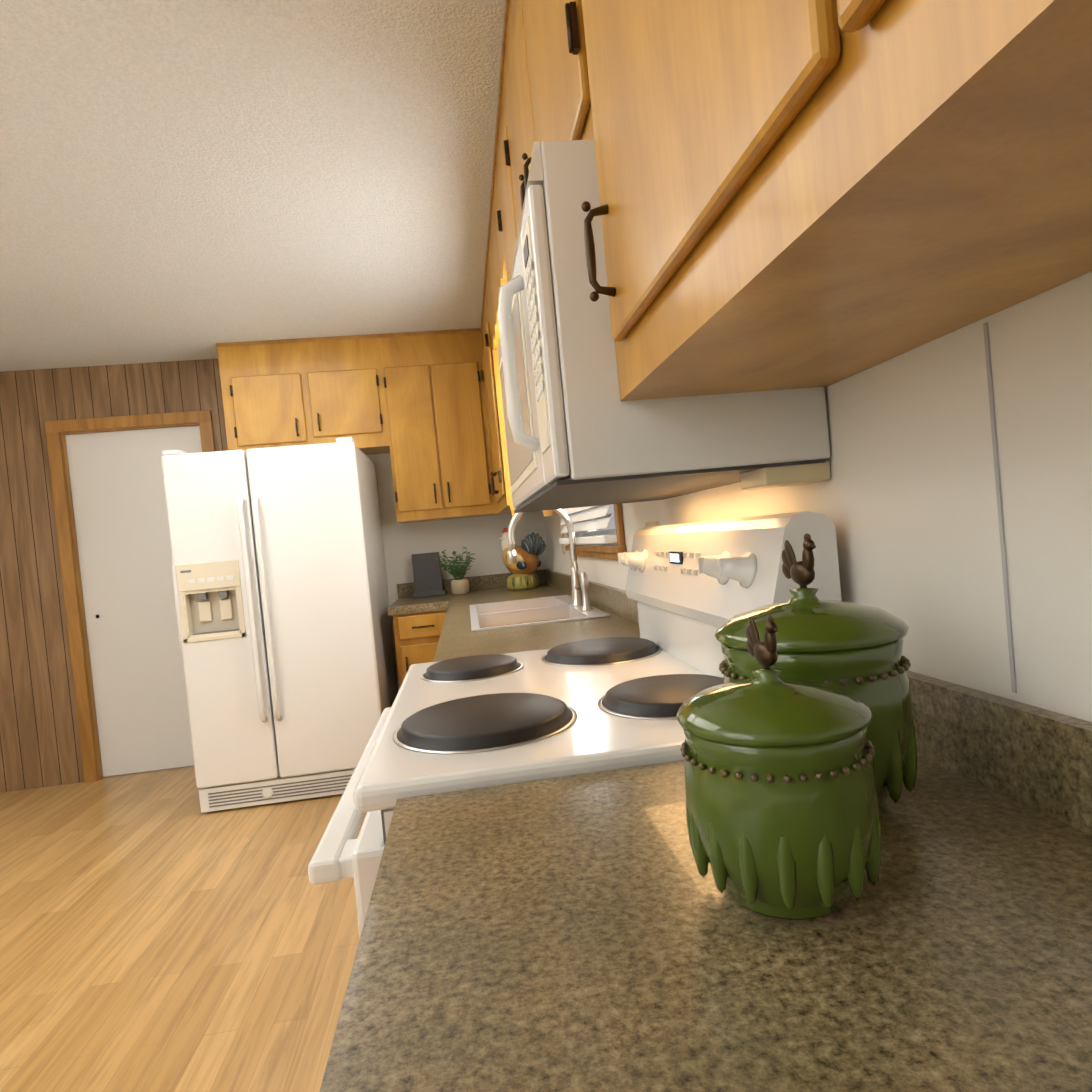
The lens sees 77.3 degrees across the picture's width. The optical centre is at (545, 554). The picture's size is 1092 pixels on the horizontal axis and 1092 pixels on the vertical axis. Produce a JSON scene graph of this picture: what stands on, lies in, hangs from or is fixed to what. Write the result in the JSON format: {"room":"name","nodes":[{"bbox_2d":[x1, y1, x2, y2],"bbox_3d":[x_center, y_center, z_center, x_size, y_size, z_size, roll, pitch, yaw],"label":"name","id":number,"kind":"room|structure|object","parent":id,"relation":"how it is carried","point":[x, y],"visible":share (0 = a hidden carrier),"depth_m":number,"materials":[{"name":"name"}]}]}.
{"room":"kitchen","nodes":[
{"label":"kitchen","id":0,"kind":"room"},
{"bbox_2d":[0,765,366,1091],"bbox_3d":[-1.505,1.374,1.254,4.240,0.100,6.240,-6,1,-7],"label":"floor","id":1,"kind":"structure","parent":0,"point":[160,931],"depth_m":2.24,"materials":[{"name":"brown wood"}]},
{"bbox_2d":[161,437,397,812],"bbox_3d":[-1.383,0.345,3.788,0.923,1.802,0.909,-6,1,-7],"label":"refrigerator","id":2,"kind":"object","parent":1,"relation":"on","point":[282,599],"visible":0.94,"depth_m":3.40,"materials":[{"name":"white metal"}]},
{"bbox_2d":[388,608,447,686],"bbox_3d":[-0.664,0.742,4.051,0.340,0.865,0.624,-6,1,-7],"label":"base cabinet","id":3,"kind":"object","parent":1,"relation":"on","point":[416,634],"depth_m":3.73,"materials":[{"name":"brown wood"}]},
{"bbox_2d":[388,592,451,611],"bbox_3d":[-0.729,0.291,4.033,0.334,0.044,0.634,-6,1,-7],"label":"countertop","id":4,"kind":"structure","parent":3,"relation":"on","point":[406,603],"depth_m":3.76,"materials":[{"name":"brown stone"}]},
{"bbox_2d":[411,552,445,597],"bbox_3d":[-0.738,0.127,4.255,0.200,0.269,0.090,-6,1,-7],"label":"block","id":5,"kind":"object","parent":4,"relation":"on","point":[427,574],"visible":0.98,"depth_m":4.23,"materials":[{"name":"grey"}]},
{"bbox_2d":[432,584,639,661],"bbox_3d":[-0.129,0.258,3.074,0.634,0.044,2.680,-6,1,-7],"label":"countertop","id":6,"kind":"structure","parent":3,"relation":"on","point":[455,641],"depth_m":2.18,"materials":[{"name":"brown stone"}]},
{"bbox_2d":[435,547,474,594],"bbox_3d":[-0.550,0.102,4.203,0.245,0.286,0.309,-6,1,-7],"label":"potted plant","id":7,"kind":"object","parent":6,"relation":"on","point":[460,585],"visible":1,"depth_m":4.14,"materials":[{"name":"green plant"}]},
{"bbox_2d":[499,528,545,589],"bbox_3d":[-0.135,0.018,4.132,0.266,0.379,0.223,-6,1,-7],"label":"rooster figurine","id":8,"kind":"object","parent":6,"relation":"on","point":[529,551],"visible":0.92,"depth_m":4.07,"materials":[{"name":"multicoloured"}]},
{"bbox_2d":[468,592,611,631],"bbox_3d":[-0.064,0.314,2.842,0.485,0.174,0.980,-6,1,-7],"label":"sink","id":9,"kind":"object","parent":6,"relation":"in","point":[533,609],"depth_m":2.83,"materials":[{"name":"white ceramic"}]},
{"bbox_2d":[504,504,578,603],"bbox_3d":[-0.005,0.004,2.766,0.304,0.437,0.101,-6,1,-7],"label":"faucet","id":10,"kind":"object","parent":6,"relation":"on","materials":[{"name":"silver metal"}]},
{"bbox_2d":[576,572,595,607],"bbox_3d":[0.149,0.140,2.604,0.048,0.144,0.048,-6,1,-7],"label":"soap dispenser","id":11,"kind":"object","parent":6,"relation":"on","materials":[{"name":"silver metal"}]},
{"bbox_2d":[308,511,841,936],"bbox_3d":[0.038,0.570,1.300,0.733,1.209,0.875,-6,1,-7],"label":"range","id":12,"kind":"object","parent":1,"relation":"on","point":[561,710],"visible":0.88,"depth_m":1.03,"materials":[{"name":"white metal"}]},
{"bbox_2d":[0,0,504,371],"bbox_3d":[-1.748,-1.199,1.191,4.240,0.100,6.240,-6,1,-7],"label":"ceiling","id":13,"kind":"structure","parent":0,"point":[182,180],"depth_m":2.23,"materials":[{"name":"white paint"}]},
{"bbox_2d":[0,359,547,792],"bbox_3d":[-1.931,0.042,4.267,4.120,2.485,0.120,-6,1,-7],"label":"wall","id":14,"kind":"structure","parent":0,"point":[40,745],"depth_m":4.09,"materials":[{"name":"brown wood"}]},
{"bbox_2d":[45,410,214,781],"bbox_3d":[-2.417,0.246,4.202,0.941,2.173,0.138,-6,1,-7],"label":"door","id":15,"kind":"structure","parent":14,"relation":"attached to","point":[131,700],"depth_m":4.17,"materials":[{"name":"white"}]},
{"bbox_2d":[216,338,311,450],"bbox_3d":[-1.634,-0.900,4.070,0.463,0.654,0.314,-6,1,-7],"label":"upper cabinet","id":16,"kind":"object","parent":14,"relation":"attached to","point":[264,385],"depth_m":3.92,"materials":[{"name":"brown wood"}]},
{"bbox_2d":[300,334,391,454],"bbox_3d":[-1.187,-0.943,4.123,0.442,0.654,0.314,-6,1,-7],"label":"upper cabinet","id":17,"kind":"object","parent":14,"relation":"attached to","point":[347,397],"depth_m":3.97,"materials":[{"name":"brown wood"}]},
{"bbox_2d":[380,331,447,523],"bbox_3d":[-0.809,-0.754,4.171,0.280,1.104,0.314,-6,1,-7],"label":"upper cabinet","id":18,"kind":"object","parent":14,"relation":"attached to","point":[417,470],"depth_m":4.02,"materials":[{"name":"brown wood"}]},
{"bbox_2d":[428,328,495,518],"bbox_3d":[-0.532,-0.781,4.203,0.280,1.104,0.314,-6,1,-7],"label":"upper cabinet","id":19,"kind":"object","parent":14,"relation":"attached to","point":[455,353],"depth_m":4.05,"materials":[{"name":"brown wood"}]},
{"bbox_2d":[397,573,547,599],"bbox_3d":[-0.459,0.189,4.373,0.968,0.092,0.020,-6,1,-7],"label":"backsplash","id":20,"kind":"structure","parent":14,"relation":"attached to","point":[496,580],"depth_m":4.36,"materials":[{"name":"brown stone"}]},
{"bbox_2d":[319,756,1091,1091],"bbox_3d":[0.198,0.294,0.340,0.634,0.044,1.049,-6,1,-7],"label":"countertop","id":21,"kind":"structure","parent":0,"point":[564,933],"depth_m":0.47,"materials":[{"name":"brown stone"}]},
{"bbox_2d":[676,615,880,919],"bbox_3d":[0.180,0.156,0.541,0.147,0.220,0.147,-6,1,-7],"label":"canister","id":22,"kind":"object","parent":21,"relation":"on","point":[782,816],"visible":1,"depth_m":0.48,"materials":[{"name":"green ceramic"}]},
{"bbox_2d":[715,533,916,812],"bbox_3d":[0.269,0.116,0.696,0.184,0.275,0.184,-6,1,-7],"label":"canister","id":23,"kind":"object","parent":21,"relation":"on","point":[855,649],"visible":0.6,"depth_m":0.62,"materials":[{"name":"green ceramic"}]},
{"bbox_2d":[544,271,1091,721],"bbox_3d":[0.409,-0.111,1.463,0.120,2.485,6.000,-6,1,-7],"label":"wall","id":24,"kind":"structure","parent":0,"point":[903,499],"depth_m":0.71,"materials":[{"name":"white paint"}]},
{"bbox_2d":[476,328,503,514],"bbox_3d":[-0.170,-0.808,3.910,0.314,1.104,0.385,-6,1,-7],"label":"upper cabinet","id":25,"kind":"object","parent":24,"relation":"attached to","point":[477,329],"depth_m":4.08,"materials":[{"name":"brown wood"}]},
{"bbox_2d":[480,272,512,511],"bbox_3d":[-0.125,-0.803,3.533,0.314,1.104,0.375,-6,1,-7],"label":"upper cabinet","id":26,"kind":"object","parent":24,"relation":"attached to","point":[489,330],"depth_m":3.35,"materials":[{"name":"brown wood"}]},
{"bbox_2d":[492,96,512,286],"bbox_3d":[0.060,-0.783,1.988,0.314,1.104,0.407,-6,1,-7],"label":"upper cabinet","id":27,"kind":"object","parent":24,"relation":"attached to","point":[499,185],"depth_m":2.11,"materials":[{"name":"brown wood"}]},
{"bbox_2d":[498,0,527,263],"bbox_3d":[0.093,-0.954,1.566,0.314,0.748,0.435,-6,1,-7],"label":"upper cabinet","id":28,"kind":"object","parent":24,"relation":"attached to","point":[511,114],"depth_m":1.67,"materials":[{"name":"brown wood"}]},
{"bbox_2d":[512,0,575,174],"bbox_3d":[0.146,-0.949,1.131,0.314,0.748,0.441,-6,1,-7],"label":"upper cabinet","id":29,"kind":"object","parent":24,"relation":"attached to","point":[541,26],"depth_m":1.16,"materials":[{"name":"brown wood"}]},
{"bbox_2d":[498,140,829,512],"bbox_3d":[0.117,-0.342,1.332,0.436,0.457,0.810,-6,1,-7],"label":"microwave","id":30,"kind":"object","parent":29,"relation":"attached to","point":[579,433],"visible":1,"depth_m":0.93,"materials":[{"name":"white"}]},
{"bbox_2d":[740,460,830,489],"bbox_3d":[0.350,-0.116,1.008,0.098,0.028,0.090,-6,1,-7],"label":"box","id":31,"kind":"object","parent":30,"relation":"attached to","point":[782,476],"visible":0.96,"depth_m":0.97,"materials":[{"name":"beige"}]},
{"bbox_2d":[561,533,564,553],"bbox_3d":[0.088,-0.056,3.651,0.010,0.114,0.070,-6,1,-7],"label":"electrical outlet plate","id":32,"kind":"object","parent":24,"relation":"attached to","point":[563,548],"visible":0.58,"depth_m":3.63,"materials":[{"name":"beige plastic"}]},
{"bbox_2d":[565,503,625,559],"bbox_3d":[0.182,-0.595,2.800,0.144,1.213,1.150,-6,1,-7],"label":"window","id":33,"kind":"structure","parent":24,"relation":"in","point":[610,550],"depth_m":2.60,"materials":[{"name":"brown wood"}]},
{"bbox_2d":[559,505,616,543],"bbox_3d":[0.099,-0.620,2.807,0.051,1.158,1.085,-6,1,-7],"label":"window blinds","id":34,"kind":"object","parent":33,"relation":"attached to","point":[589,518],"visible":0.1,"depth_m":2.60,"materials":[{"name":"white plastic"}]},
{"bbox_2d":[645,521,657,526],"bbox_3d":[0.295,-0.034,1.906,0.014,0.114,0.116,-6,1,-7],"label":"switch plate","id":35,"kind":"object","parent":24,"relation":"attached to","point":[651,524],"visible":0.17,"depth_m":1.89,"materials":[{"name":"beige plastic"}]},
{"bbox_2d":[544,572,1091,835],"bbox_3d":[0.284,0.173,2.136,0.020,0.092,4.598,-6,1,-7],"label":"backsplash","id":36,"kind":"structure","parent":24,"relation":"attached to","point":[1041,758],"depth_m":0.67,"materials":[{"name":"brown stone"}]},
{"bbox_2d":[564,0,1091,400],"bbox_3d":[0.221,-0.765,0.643,0.314,1.104,0.567,-6,1,-7],"label":"upper cabinet","id":37,"kind":"object","parent":24,"relation":"attached to","point":[794,194],"depth_m":0.58,"materials":[{"name":"brown wood"}]},
{"bbox_2d":[780,0,1091,219],"bbox_3d":[0.288,-0.758,0.087,0.314,1.104,0.553,-6,1,-7],"label":"upper cabinet","id":38,"kind":"object","parent":24,"relation":"attached to","point":[896,107],"depth_m":0.34,"materials":[{"name":"brown wood"}]},
{"bbox_2d":[983,322,1016,692],"bbox_3d":[0.447,-0.045,0.673,0.002,0.365,0.004,-6,1,-7],"label":"wall right seam","id":39,"kind":"structure","parent":24,"relation":"attached to","point":[999,506],"depth_m":0.67,"materials":[{"name":"grey"}]}
]}

